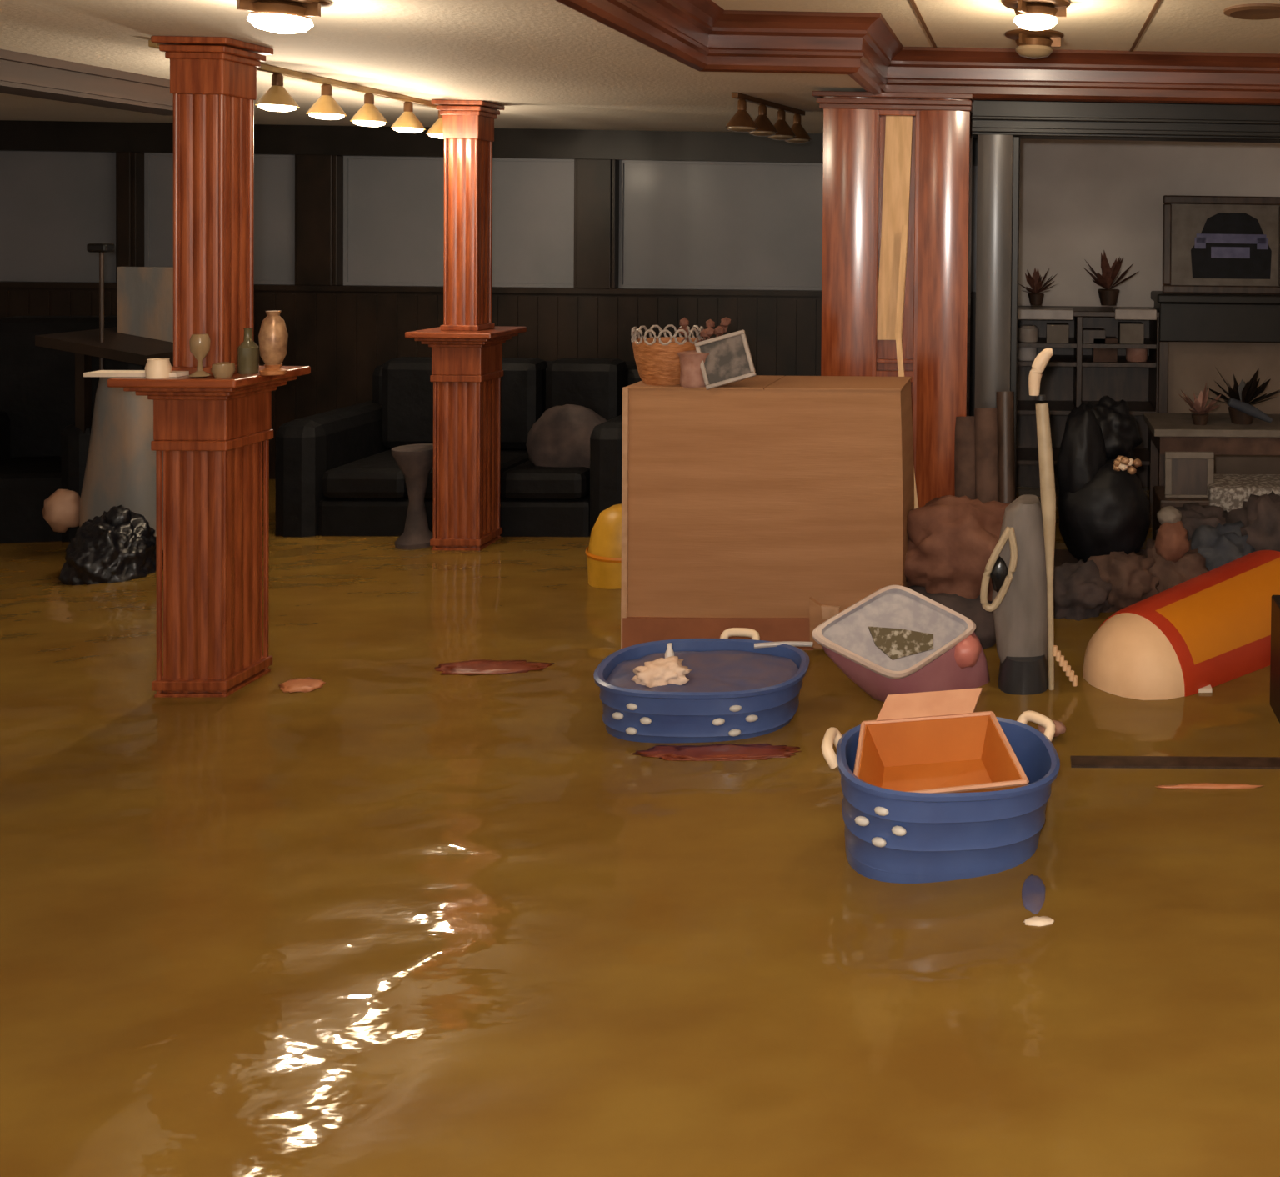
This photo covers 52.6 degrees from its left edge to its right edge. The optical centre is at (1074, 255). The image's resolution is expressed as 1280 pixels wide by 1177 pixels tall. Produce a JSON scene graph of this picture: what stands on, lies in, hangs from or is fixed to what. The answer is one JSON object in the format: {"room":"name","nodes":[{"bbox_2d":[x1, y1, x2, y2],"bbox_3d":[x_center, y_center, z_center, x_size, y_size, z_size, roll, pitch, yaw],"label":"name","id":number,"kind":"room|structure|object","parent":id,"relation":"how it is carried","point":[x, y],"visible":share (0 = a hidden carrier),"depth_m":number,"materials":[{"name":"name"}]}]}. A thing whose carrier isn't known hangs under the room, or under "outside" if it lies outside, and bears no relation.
{"room":"damaged room","nodes":[
{"label":"damaged room","id":0,"kind":"room"},
{"bbox_2d":[106,35,310,697],"bbox_3d":[-2.678,0.462,3.631,0.370,2.249,0.370,1,1,-2],"label":"support column","id":1,"kind":"structure","parent":0,"point":[210,431],"depth_m":3.55,"materials":[{"name":"brown wood"}]},
{"bbox_2d":[187,333,211,377],"bbox_3d":[-2.624,0.299,3.500,0.060,0.130,0.059,1,1,-2],"label":"wine glass","id":2,"kind":"object","parent":1,"relation":"on","point":[199,343],"visible":1,"depth_m":3.49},
{"bbox_2d":[237,327,259,374],"bbox_3d":[-2.558,0.293,3.613,0.056,0.140,0.055,1,1,-2],"label":"bottle","id":3,"kind":"object","parent":1,"relation":"on","point":[247,351],"visible":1,"depth_m":3.60,"materials":[{"name":"green glass"}]},
{"bbox_2d":[258,310,288,374],"bbox_3d":[-2.469,0.267,3.596,0.076,0.195,0.076,1,1,-2],"label":"ornament","id":4,"kind":"object","parent":1,"relation":"on","point":[273,335],"visible":1,"depth_m":3.57,"materials":[{"name":"ceramic"}]},
{"bbox_2d":[0,0,866,133],"bbox_3d":[-1.313,-0.714,1.839,11.500,0.200,9.800,1,1,-2],"label":"ceiling","id":5,"kind":"structure","parent":0,"point":[551,65],"depth_m":3.99,"materials":[{"name":"paint"}]},
{"bbox_2d":[0,48,173,115],"bbox_3d":[-3.580,-0.600,2.605,0.230,0.115,4.500,1,1,-2],"label":"trim","id":6,"kind":"structure","parent":5,"relation":"attached to","point":[21,73],"depth_m":4.19,"materials":[{"name":"brown wood"}]},
{"bbox_2d":[235,0,331,33],"bbox_3d":[-1.971,-0.598,2.897,0.213,0.086,0.213,1,1,-2],"label":"ceiling light","id":7,"kind":"object","parent":5,"relation":"attached to","point":[274,16],"visible":1,"depth_m":2.86,"materials":[{"name":"glass"}]},
{"bbox_2d":[148,40,442,138],"bbox_3d":[-2.868,-0.603,4.519,0.132,0.156,1.870,1,1,-2],"label":"track light","id":8,"kind":"object","parent":5,"relation":"attached to","point":[277,98],"visible":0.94,"depth_m":4.48,"materials":[{"name":"gold metal"}]},
{"bbox_2d":[725,92,811,143],"bbox_3d":[-1.326,-0.593,5.095,0.132,0.156,0.716,1,1,9],"label":"track light","id":9,"kind":"object","parent":5,"relation":"attached to","point":[742,122],"visible":1,"depth_m":4.99,"materials":[{"name":"brown metal"}]},
{"bbox_2d":[555,0,1279,104],"bbox_3d":[1.649,-0.625,0.902,5.650,0.188,7.700,1,1,-2],"label":"trim","id":10,"kind":"structure","parent":5,"relation":"attached to","point":[701,35],"depth_m":4.55,"materials":[{"name":"brown wood"}]},
{"bbox_2d":[405,99,526,549],"bbox_3d":[-2.745,0.433,5.279,0.370,2.249,0.370,1,1,-2],"label":"support column","id":11,"kind":"structure","parent":0,"point":[467,350],"depth_m":5.20,"materials":[{"name":"brown wood"}]},
{"bbox_2d":[0,138,1279,306],"bbox_3d":[-1.517,0.372,6.795,11.500,2.350,0.120,1,1,-2],"label":"wall","id":12,"kind":"structure","parent":0,"point":[684,224],"depth_m":6.71,"materials":[{"name":"paint"}]},
{"bbox_2d":[115,151,144,283],"bbox_3d":[-5.304,-0.215,6.551,0.110,0.734,0.092,1,1,-2],"label":"trim","id":13,"kind":"structure","parent":12,"relation":"attached to","point":[129,165],"depth_m":6.51,"materials":[{"name":"brown wood"}]},
{"bbox_2d":[295,154,343,285],"bbox_3d":[-4.268,-0.202,6.590,0.232,0.734,0.092,1,1,-2],"label":"trim","id":14,"kind":"structure","parent":12,"relation":"attached to","point":[318,178],"depth_m":6.55,"materials":[{"name":"brown wood"}]},
{"bbox_2d":[144,152,823,289],"bbox_3d":[-3.299,-0.191,6.668,3.906,0.734,0.015,1,1,-2],"label":"trim","id":15,"kind":"structure","parent":12,"relation":"attached to","point":[147,155],"depth_m":6.66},
{"bbox_2d":[0,280,975,479],"bbox_3d":[-3.868,0.845,6.628,6.800,1.350,0.088,1,1,-2],"label":"wainscoting","id":16,"kind":"structure","parent":12,"relation":"attached to","point":[343,332],"depth_m":6.61,"materials":[{"name":"brown wood"}]},
{"bbox_2d":[0,120,977,165],"bbox_3d":[-3.849,-0.647,6.611,6.800,0.166,0.068,1,1,-2],"label":"trim","id":17,"kind":"structure","parent":12,"relation":"attached to","point":[15,135],"depth_m":6.58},
{"bbox_2d":[573,158,619,288],"bbox_3d":[-2.725,-0.183,6.650,0.231,0.734,0.092,1,1,-2],"label":"trim","id":18,"kind":"structure","parent":12,"relation":"attached to","point":[596,181],"depth_m":6.61,"materials":[{"name":"brown wood"}]},
{"bbox_2d":[812,90,974,507],"bbox_3d":[-0.729,0.476,4.705,0.623,2.235,0.280,1,1,-2],"label":"pillar","id":19,"kind":"structure","parent":0,"point":[892,161],"depth_m":4.60,"materials":[{"name":"brown wood"}]},
{"bbox_2d":[895,225,918,508],"bbox_3d":[-0.642,0.467,4.498,0.052,1.174,0.193,0,1,-29],"label":"trim strip","id":20,"kind":"object","parent":19,"relation":"attached to","point":[904,227],"visible":0.57,"depth_m":4.55,"materials":[{"name":"brown wood"}]},
{"bbox_2d":[970,100,1279,143],"bbox_3d":[1.003,-0.540,4.800,2.840,0.141,0.185,1,1,-2],"label":"trim","id":21,"kind":"structure","parent":19,"relation":"attached to","point":[1024,119],"depth_m":4.70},
{"bbox_2d":[954,415,974,499],"bbox_3d":[-0.421,0.955,4.585,0.099,0.649,0.218,1,1,-12],"label":"rolled mat","id":22,"kind":"object","parent":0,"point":[964,446],"visible":0.42,"depth_m":4.57,"materials":[{"name":"brown fabric"}]},
{"bbox_2d":[711,0,1279,53],"bbox_3d":[1.625,-0.740,0.925,5.700,0.040,7.750,1,1,-2],"label":"ceiling","id":23,"kind":"structure","parent":0,"point":[1175,25],"depth_m":3.97,"materials":[{"name":"paint"}]},
{"bbox_2d":[1005,28,1064,58],"bbox_3d":[-0.146,-0.757,4.205,0.213,0.086,0.213,1,1,-2],"label":"ceiling light","id":24,"kind":"object","parent":23,"relation":"attached to","point":[1030,43],"visible":0.98,"depth_m":4.15,"materials":[{"name":"brown metal"}]},
{"bbox_2d":[1001,0,1069,30],"bbox_3d":[-0.120,-0.747,3.625,0.213,0.086,0.213,1,1,-2],"label":"ceiling light","id":25,"kind":"object","parent":23,"relation":"attached to","point":[1036,15],"visible":1,"depth_m":3.58,"materials":[{"name":"glass"}]},
{"bbox_2d":[1223,3,1279,19],"bbox_3d":[0.585,-0.775,3.712,0.220,0.014,0.220,1,1,-2],"label":"ceiling vent","id":26,"kind":"object","parent":23,"relation":"in","point":[1248,11],"visible":1,"depth_m":3.69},
{"bbox_3d":[-1.346,1.664,1.930,11.500,0.060,9.900,1,1,-2],"label":"floor","id":27,"kind":"structure","parent":0,"visible":0},
{"bbox_2d":[86,243,114,378],"bbox_3d":[-4.338,0.741,5.202,0.240,1.595,0.240,1,1,-2],"label":"microphone stand","id":28,"kind":"object","parent":27,"relation":"on","point":[101,248],"visible":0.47,"depth_m":5.19,"materials":[{"name":"black metal"}]},
{"bbox_2d":[35,327,173,434],"bbox_3d":[-4.314,0.941,5.332,0.471,1.191,0.450,1,1,-2],"label":"table","id":29,"kind":"object","parent":27,"relation":"on","point":[117,346],"visible":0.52,"depth_m":5.24,"materials":[{"name":"brown wood"}]},
{"bbox_2d":[117,266,173,342],"bbox_3d":[-4.320,0.229,5.459,0.291,0.355,0.030,1,1,-2],"label":"display board","id":30,"kind":"object","parent":29,"relation":"on","point":[145,294],"visible":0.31,"depth_m":5.44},
{"bbox_2d":[391,443,437,549],"bbox_3d":[-2.974,1.210,5.273,0.200,0.690,0.197,1,1,-2],"label":"pedestal","id":31,"kind":"object","parent":27,"relation":"on","point":[415,462],"visible":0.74,"depth_m":5.23,"materials":[{"name":"stone"}]},
{"bbox_2d":[275,356,641,537],"bbox_3d":[-2.899,1.011,5.843,1.651,0.970,0.900,1,1,-2],"label":"sofa","id":32,"kind":"object","parent":27,"relation":"on","point":[337,473],"visible":0.47,"depth_m":5.44,"materials":[{"name":"black leather"}]},
{"bbox_2d":[322,449,437,499],"bbox_3d":[-3.298,1.053,5.698,0.392,0.140,0.640,1,1,-2],"label":"seat cushion","id":33,"kind":"object","parent":32,"relation":"on","point":[366,473],"depth_m":5.39,"materials":[{"name":"black leather"}]},
{"bbox_2d":[382,356,437,448],"bbox_3d":[-3.303,0.749,5.943,0.384,0.460,0.180,1,1,-2],"label":"cushion","id":34,"kind":"object","parent":32,"relation":"on","point":[407,388],"depth_m":5.85,"materials":[{"name":"black leather"}]},
{"bbox_2d":[424,450,529,499],"bbox_3d":[-2.894,1.058,5.714,0.392,0.140,0.640,1,1,-2],"label":"seat cushion","id":35,"kind":"object","parent":32,"relation":"on","point":[509,459],"depth_m":5.63,"materials":[{"name":"black leather"}]},
{"bbox_2d":[496,357,547,449],"bbox_3d":[-2.900,0.753,5.958,0.384,0.460,0.180,1,1,-2],"label":"cushion","id":36,"kind":"object","parent":32,"relation":"on","point":[523,380],"depth_m":5.87,"materials":[{"name":"black leather"}]},
{"bbox_2d":[500,460,589,499],"bbox_3d":[-2.491,1.063,5.729,0.392,0.140,0.640,1,1,-2],"label":"seat cushion","id":37,"kind":"object","parent":32,"relation":"on","point":[521,480],"depth_m":5.42,"materials":[{"name":"black leather"}]},
{"bbox_2d":[525,404,606,468],"bbox_3d":[-2.413,0.903,5.589,0.400,0.386,0.181,1,1,-2],"label":"round cushion","id":38,"kind":"object","parent":32,"relation":"on","point":[560,437],"visible":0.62,"depth_m":5.51,"materials":[{"name":"fabric"}]},
{"bbox_2d":[545,358,627,420],"bbox_3d":[-2.497,0.758,5.974,0.384,0.460,0.180,1,1,-2],"label":"cushion","id":39,"kind":"object","parent":32,"relation":"on","point":[597,385],"depth_m":5.89,"materials":[{"name":"black leather"}]},
{"bbox_2d":[0,479,1279,1176],"bbox_3d":[-1.342,1.510,1.878,11.500,0.249,9.800,1,1,-2],"label":"floodwater","id":40,"kind":"object","parent":27,"relation":"on","point":[394,916],"visible":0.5,"depth_m":2.40,"materials":[{"name":"liquid"}]},
{"bbox_2d":[0,315,144,543],"bbox_3d":[-4.873,0.865,5.542,0.740,1.120,0.780,1,1,-14],"label":"armchair","id":41,"kind":"object","parent":40,"relation":"in","point":[42,451],"visible":0.41,"depth_m":5.62,"materials":[{"name":"black leather"}]},
{"bbox_2d":[58,505,163,584],"bbox_3d":[-3.939,1.253,4.770,0.342,0.468,0.332,1,1,-2],"label":"bag","id":42,"kind":"object","parent":40,"relation":"in","point":[117,545],"visible":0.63,"depth_m":4.68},
{"bbox_2d":[79,376,163,549],"bbox_3d":[-4.125,0.894,5.063,0.316,0.769,0.200,1,1,-2],"label":"pedestal","id":43,"kind":"object","parent":40,"relation":"on","point":[120,469],"visible":0.47,"depth_m":4.97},
{"bbox_2d":[41,489,80,532],"bbox_3d":[-4.340,1.090,5.006,0.148,0.189,0.124,1,1,-2],"label":"pillow","id":44,"kind":"object","parent":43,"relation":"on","point":[61,509],"visible":0.96,"depth_m":4.97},
{"bbox_2d":[279,676,325,692],"bbox_3d":[-2.411,1.339,3.638,0.150,0.013,0.112,1,1,26],"label":"floating leaf","id":45,"kind":"object","parent":40,"relation":"on","point":[307,684],"visible":1,"depth_m":3.63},
{"bbox_2d":[435,659,554,674],"bbox_3d":[-1.903,1.342,3.806,0.377,0.013,0.135,1,1,-3],"label":"rag","id":46,"kind":"object","parent":40,"relation":"on","point":[480,666],"visible":1,"depth_m":3.80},
{"bbox_2d":[585,503,621,589],"bbox_3d":[-1.849,1.208,4.788,0.292,0.372,0.294,0,1,-32],"label":"bucket","id":47,"kind":"object","parent":40,"relation":"on","point":[603,552],"visible":0.4,"depth_m":4.67,"materials":[{"name":"yellow plastic"}]},
{"bbox_2d":[593,627,809,743],"bbox_3d":[-1.099,1.348,3.469,0.604,0.340,0.456,1,1,-8],"label":"plastic tub","id":48,"kind":"object","parent":40,"relation":"on","point":[734,690],"visible":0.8,"depth_m":3.33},
{"bbox_2d":[631,655,692,687],"bbox_3d":[-1.197,1.216,3.379,0.169,0.094,0.144,1,1,-2],"label":"crumpled cloth","id":49,"kind":"object","parent":48,"relation":"in","point":[658,672],"visible":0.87,"depth_m":3.35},
{"bbox_2d":[632,743,801,760],"bbox_3d":[-0.982,1.366,3.213,0.461,0.013,0.108,1,1,-2],"label":"cloth","id":50,"kind":"object","parent":40,"relation":"on","point":[719,752],"visible":1,"depth_m":3.20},
{"bbox_2d":[812,585,989,701],"bbox_3d":[-0.524,1.251,3.622,0.568,0.413,0.229,0,1,-34],"label":"storage box","id":51,"kind":"object","parent":40,"relation":"in","point":[896,639],"visible":0.91,"depth_m":3.59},
{"bbox_2d":[868,625,933,659],"bbox_3d":[-0.529,1.181,3.575,0.200,0.084,0.079,0,1,-15],"label":"picture","id":52,"kind":"object","parent":51,"relation":"attached to","point":[885,642],"depth_m":3.58},
{"bbox_2d":[821,710,1059,883],"bbox_3d":[-0.311,1.311,2.758,0.565,0.374,0.420,1,1,-8],"label":"plastic tub","id":53,"kind":"object","parent":40,"relation":"on","point":[892,836],"visible":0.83,"depth_m":2.59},
{"bbox_2d":[853,687,1029,793],"bbox_3d":[-0.315,1.209,2.797,0.413,0.225,0.332,1,1,-2],"label":"open box","id":54,"kind":"object","parent":53,"relation":"in","point":[934,742],"visible":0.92,"depth_m":2.86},
{"bbox_2d":[908,585,995,648],"bbox_3d":[-0.475,1.326,4.152,0.546,0.367,0.346,1,1,-2],"label":"heap","id":55,"kind":"object","parent":40,"relation":"in","point":[972,608],"visible":0.14,"depth_m":4.05,"materials":[{"name":"fabric"}]},
{"bbox_2d":[904,495,1009,600],"bbox_3d":[-0.386,1.089,4.213,0.553,0.457,0.322,1,1,-2],"label":"heap","id":56,"kind":"object","parent":55,"relation":"on","point":[952,540],"visible":0.56,"depth_m":4.09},
{"bbox_2d":[974,407,998,502],"bbox_3d":[-0.341,0.935,4.568,0.099,0.679,0.219,1,1,-11],"label":"rolled mat","id":57,"kind":"object","parent":40,"relation":"on","point":[985,419],"visible":0.58,"depth_m":4.55,"materials":[{"name":"brown fabric"}]},
{"bbox_2d":[995,391,1014,503],"bbox_3d":[-0.269,0.903,4.570,0.069,0.739,0.190,1,1,-11],"label":"rolled mat","id":58,"kind":"object","parent":40,"relation":"on","point":[1004,400],"visible":0.57,"depth_m":4.57,"materials":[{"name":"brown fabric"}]},
{"bbox_2d":[1021,874,1044,914],"bbox_3d":[-0.089,1.390,2.543,0.052,0.008,0.152,1,1,-2],"label":"rag","id":59,"kind":"object","parent":40,"relation":"on","point":[1033,888],"visible":1,"depth_m":2.54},
{"bbox_2d":[1053,559,1114,620],"bbox_3d":[0.006,1.308,4.475,0.371,0.299,0.300,1,1,-2],"label":"garment","id":60,"kind":"object","parent":40,"relation":"in","point":[1080,592],"visible":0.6,"depth_m":4.39,"materials":[{"name":"fabric"}]},
{"bbox_2d":[1087,551,1159,612],"bbox_3d":[0.182,1.278,4.533,0.345,0.322,0.293,1,1,-2],"label":"garment","id":61,"kind":"object","parent":40,"relation":"in","point":[1131,580],"visible":0.59,"depth_m":4.44,"materials":[{"name":"brown fabric"}]},
{"bbox_2d":[1052,550,1279,699],"bbox_3d":[0.434,1.361,3.985,0.514,0.514,1.134,2,1,41],"label":"bag","id":62,"kind":"object","parent":40,"relation":"in","point":[1212,627],"visible":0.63,"depth_m":3.78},
{"bbox_2d":[1070,755,1279,769],"bbox_3d":[0.303,1.386,3.182,0.627,0.016,0.060,1,1,-1],"label":"plank","id":63,"kind":"object","parent":40,"relation":"on","point":[1127,762],"visible":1,"depth_m":3.17,"materials":[{"name":"brown wood"}]},
{"bbox_2d":[1155,782,1264,789],"bbox_3d":[0.353,1.385,3.044,0.290,0.018,0.021,1,1,-2],"label":"stick","id":64,"kind":"object","parent":40,"relation":"on","point":[1202,785],"visible":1,"depth_m":3.04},
{"bbox_2d":[620,375,914,649],"bbox_3d":[-1.070,1.024,4.136,0.962,1.150,0.430,1,1,-2],"label":"cabinet","id":65,"kind":"object","parent":27,"relation":"on","point":[771,506],"visible":0.68,"depth_m":4.00,"materials":[{"name":"wood"}]},
{"bbox_2d":[630,324,704,384],"bbox_3d":[-1.432,0.347,4.105,0.239,0.194,0.241,1,1,-2],"label":"basket","id":66,"kind":"object","parent":65,"relation":"on","point":[657,358],"visible":0.9,"depth_m":4.01,"materials":[{"name":"wicker"}]},
{"bbox_2d":[676,350,709,387],"bbox_3d":[-1.308,0.388,4.021,0.120,0.120,0.120,1,1,-2],"label":"pot","id":67,"kind":"object","parent":65,"relation":"on","point":[691,375],"visible":0.86,"depth_m":3.98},
{"bbox_2d":[678,316,730,342],"bbox_3d":[-1.294,0.331,4.083,0.176,0.235,0.056,1,1,-8],"label":"dried flowers","id":68,"kind":"object","parent":67,"relation":"in","point":[720,330],"visible":0.32,"depth_m":4.07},
{"bbox_2d":[694,330,756,389],"bbox_3d":[-1.198,0.356,4.007,0.207,0.204,0.055,1,1,-11],"label":"picture","id":69,"kind":"object","parent":65,"relation":"on","point":[729,360],"visible":1,"depth_m":4.00,"materials":[{"name":"grey paper"}]},
{"bbox_2d":[699,335,750,384],"bbox_3d":[-1.199,0.356,4.009,0.146,0.141,0.012,-16,-7,-10],"label":"artwork","id":70,"kind":"object","parent":69,"relation":"attached to","point":[728,359],"depth_m":4.00},
{"bbox_2d":[974,134,1013,408],"bbox_3d":[-0.334,0.556,4.766,0.140,2.084,0.191,1,1,-2],"label":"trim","id":71,"kind":"structure","parent":27,"relation":"on","point":[994,191],"depth_m":4.67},
{"bbox_2d":[1010,135,1019,499],"bbox_3d":[-0.252,0.556,4.795,0.030,2.084,0.140,1,1,-2],"label":"trim","id":72,"kind":"structure","parent":27,"relation":"on","point":[1016,139],"depth_m":4.72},
{"bbox_2d":[980,347,1055,694],"bbox_3d":[-0.178,0.936,3.743,0.238,1.298,0.222,1,1,-2],"label":"vacuum cleaner","id":73,"kind":"object","parent":27,"relation":"on","point":[1020,566],"visible":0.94,"depth_m":3.67,"materials":[{"name":"grey plastic"}]},
{"bbox_2d":[1015,305,1159,489],"bbox_3d":[0.013,0.932,6.473,0.912,1.281,0.440,1,1,-2],"label":"shelving unit","id":74,"kind":"object","parent":27,"relation":"on","point":[1070,378],"visible":0.23,"depth_m":6.66,"materials":[{"name":"brown wood"}]},
{"bbox_2d":[1018,306,1073,319],"bbox_3d":[-0.166,0.311,6.325,0.312,0.055,0.200,1,1,-2],"label":"paper stack","id":75,"kind":"object","parent":74,"relation":"on","point":[1024,312],"visible":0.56,"depth_m":6.23,"materials":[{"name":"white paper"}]},
{"bbox_2d":[1018,268,1055,304],"bbox_3d":[-0.197,0.164,6.351,0.241,0.206,0.170,1,1,26],"label":"dried plant","id":76,"kind":"object","parent":75,"relation":"on","point":[1035,297],"visible":0.99,"depth_m":6.33,"materials":[{"name":"brown plant"}]},
{"bbox_2d":[1016,447,1149,464],"bbox_3d":[0.010,1.111,6.481,0.832,0.022,0.390,1,1,-2],"label":"shelf","id":77,"kind":"object","parent":74,"relation":"attached to","point":[1027,456],"depth_m":6.44,"materials":[{"name":"black wood"}]},
{"bbox_2d":[1016,400,1155,414],"bbox_3d":[0.014,0.841,6.476,0.832,0.022,0.390,1,1,-2],"label":"shelf","id":78,"kind":"object","parent":74,"relation":"attached to","point":[1023,407],"depth_m":6.44,"materials":[{"name":"black wood"}]},
{"bbox_2d":[1017,354,1155,367],"bbox_3d":[0.017,0.580,6.472,0.832,0.022,0.390,1,1,-2],"label":"shelf","id":79,"kind":"object","parent":74,"relation":"attached to","point":[1057,360],"depth_m":6.29,"materials":[{"name":"black wood"}]},
{"bbox_2d":[1017,336,1156,348],"bbox_3d":[0.018,0.480,6.470,0.832,0.022,0.390,1,1,-2],"label":"shelf","id":80,"kind":"object","parent":74,"relation":"attached to","point":[1148,342],"depth_m":6.28,"materials":[{"name":"black wood"}]},
{"bbox_2d":[1018,305,1159,317],"bbox_3d":[0.021,0.306,6.462,0.912,0.030,0.440,1,1,-2],"label":"countertop","id":81,"kind":"structure","parent":74,"relation":"on","point":[1078,311],"depth_m":6.31,"materials":[{"name":"grey wood"}]},
{"bbox_2d":[1083,250,1139,305],"bbox_3d":[0.180,0.116,6.364,0.228,0.304,0.316,0,1,-25],"label":"dried plant","id":82,"kind":"object","parent":74,"relation":"on","point":[1108,296],"visible":1,"depth_m":6.33,"materials":[{"name":"brown plant"}]},
{"bbox_2d":[1117,321,1144,343],"bbox_3d":[0.308,0.420,6.400,0.128,0.108,0.150,1,1,-2],"label":"box","id":83,"kind":"object","parent":74,"relation":"on","point":[1128,332],"visible":1,"depth_m":6.33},
{"bbox_2d":[1112,306,1156,319],"bbox_3d":[0.324,0.312,6.344,0.224,0.056,0.200,1,1,-2],"label":"paper stack","id":84,"kind":"object","parent":74,"relation":"on","point":[1121,312],"visible":0.92,"depth_m":6.25,"materials":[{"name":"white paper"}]},
{"bbox_2d":[1054,549,1144,566],"bbox_3d":[0.517,1.434,4.775,1.234,0.350,0.450,1,1,-2],"label":"bench","id":85,"kind":"object","parent":27,"relation":"on","point":[1061,556],"visible":0.02,"depth_m":4.84,"materials":[{"name":"brown wood"}]},
{"bbox_2d":[1056,395,1149,562],"bbox_3d":[0.111,0.913,4.677,0.371,0.675,0.405,1,1,-2],"label":"bag","id":86,"kind":"object","parent":85,"relation":"on","point":[1102,510],"visible":0.94,"depth_m":4.54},
{"bbox_2d":[1140,537,1208,592],"bbox_3d":[0.375,1.291,4.585,0.338,0.353,0.316,0,1,-36],"label":"garment","id":87,"kind":"object","parent":85,"relation":"on","point":[1192,564],"visible":0.27,"depth_m":4.50,"materials":[{"name":"brown fabric"}]},
{"bbox_2d":[1155,520,1189,562],"bbox_3d":[0.379,1.116,4.537,0.134,0.177,0.106,1,1,-2],"label":"doll","id":88,"kind":"object","parent":87,"relation":"on","point":[1172,542],"visible":0.98,"depth_m":4.50,"materials":[{"name":"red fabric"}]},
{"bbox_2d":[1155,502,1227,540],"bbox_3d":[0.528,1.143,4.793,0.394,0.240,0.266,1,1,-2],"label":"garment","id":89,"kind":"object","parent":85,"relation":"on","point":[1194,515],"visible":0.27,"depth_m":4.75,"materials":[{"name":"fabric"}]},
{"bbox_2d":[1190,520,1255,570],"bbox_3d":[0.592,1.246,4.653,0.364,0.364,0.335,2,1,40],"label":"garment","id":90,"kind":"object","parent":85,"relation":"on","point":[1220,545],"visible":0.34,"depth_m":4.58,"materials":[{"name":"fabric"}]},
{"bbox_2d":[1225,490,1279,551],"bbox_3d":[0.808,1.184,4.709,0.429,0.464,0.331,1,1,-2],"label":"garment","id":91,"kind":"object","parent":85,"relation":"on","point":[1260,515],"visible":0.48,"depth_m":4.62,"materials":[{"name":"fabric"}]},
{"bbox_2d":[1152,485,1209,539],"bbox_3d":[0.813,1.331,5.210,0.908,0.548,0.300,1,1,-2],"label":"trunk","id":92,"kind":"object","parent":27,"relation":"on","point":[1159,501],"visible":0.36,"depth_m":5.08,"materials":[{"name":"brown wood"}]},
{"bbox_2d":[1164,451,1214,497],"bbox_3d":[0.502,0.967,5.112,0.215,0.215,0.041,1,1,-2],"label":"picture","id":93,"kind":"object","parent":92,"relation":"on","point":[1187,474],"visible":0.77,"depth_m":5.11,"materials":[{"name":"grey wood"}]},
{"bbox_2d":[1171,459,1206,494],"bbox_3d":[0.502,0.967,5.113,0.165,0.165,0.010,1,-5,-2],"label":"artwork","id":94,"kind":"object","parent":93,"relation":"attached to","point":[1188,476],"depth_m":5.11,"materials":[{"name":"paper"}]},
{"bbox_2d":[1206,474,1279,512],"bbox_3d":[0.846,1.064,5.186,0.538,0.131,0.300,1,1,-2],"label":"lace cloth","id":95,"kind":"object","parent":92,"relation":"on","point":[1228,492],"visible":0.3,"depth_m":5.04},
{"bbox_2d":[1143,412,1279,524],"bbox_3d":[0.849,1.199,5.659,0.994,0.797,0.500,1,1,-2],"label":"table","id":96,"kind":"object","parent":27,"relation":"on","point":[1168,432],"visible":0.76,"depth_m":5.42,"materials":[{"name":"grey wood"}]},
{"bbox_2d":[1177,382,1220,424],"bbox_3d":[0.584,0.703,5.560,0.174,0.215,0.231,1,1,26],"label":"dried plant","id":97,"kind":"object","parent":96,"relation":"on","point":[1200,417],"visible":0.98,"depth_m":5.54,"materials":[{"name":"brown plant"}]},
{"bbox_2d":[1196,369,1279,424],"bbox_3d":[0.788,0.673,5.608,0.431,0.293,0.319,1,1,-2],"label":"dried plant","id":98,"kind":"object","parent":96,"relation":"on","point":[1244,392],"visible":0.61,"depth_m":5.59,"materials":[{"name":"plant"}]},
{"bbox_2d":[1150,290,1279,474],"bbox_3d":[0.946,0.895,6.378,1.049,1.383,0.360,1,1,-2],"label":"fireplace","id":99,"kind":"object","parent":27,"relation":"on","point":[1201,336],"visible":0.57,"depth_m":6.44,"materials":[{"name":"brown wood"}]},
{"bbox_2d":[1150,290,1279,304],"bbox_3d":[0.955,0.229,6.366,1.049,0.050,0.360,1,1,-2],"label":"mantel shelf","id":100,"kind":"object","parent":99,"relation":"attached to","point":[1158,297],"depth_m":6.18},
{"bbox_2d":[1162,195,1279,294],"bbox_3d":[0.815,-0.059,6.322,0.676,0.531,0.071,1,1,-2],"label":"framed picture","id":101,"kind":"object","parent":99,"relation":"on","point":[1212,244],"visible":1,"depth_m":6.32,"materials":[{"name":"paper"}]},
{"bbox_2d":[1190,212,1271,279],"bbox_3d":[0.849,-0.056,6.321,0.440,0.357,0.025,1,1,-2],"label":"print","id":102,"kind":"object","parent":101,"relation":"attached to","point":[1224,245],"depth_m":6.32},
{"bbox_2d":[1270,595,1279,723],"bbox_3d":[0.742,1.340,3.481,0.272,0.589,0.250,1,1,-2],"label":"crate","id":103,"kind":"object","parent":27,"relation":"on","point":[1275,608],"visible":0.54,"depth_m":3.52,"materials":[{"name":"brown wood"}]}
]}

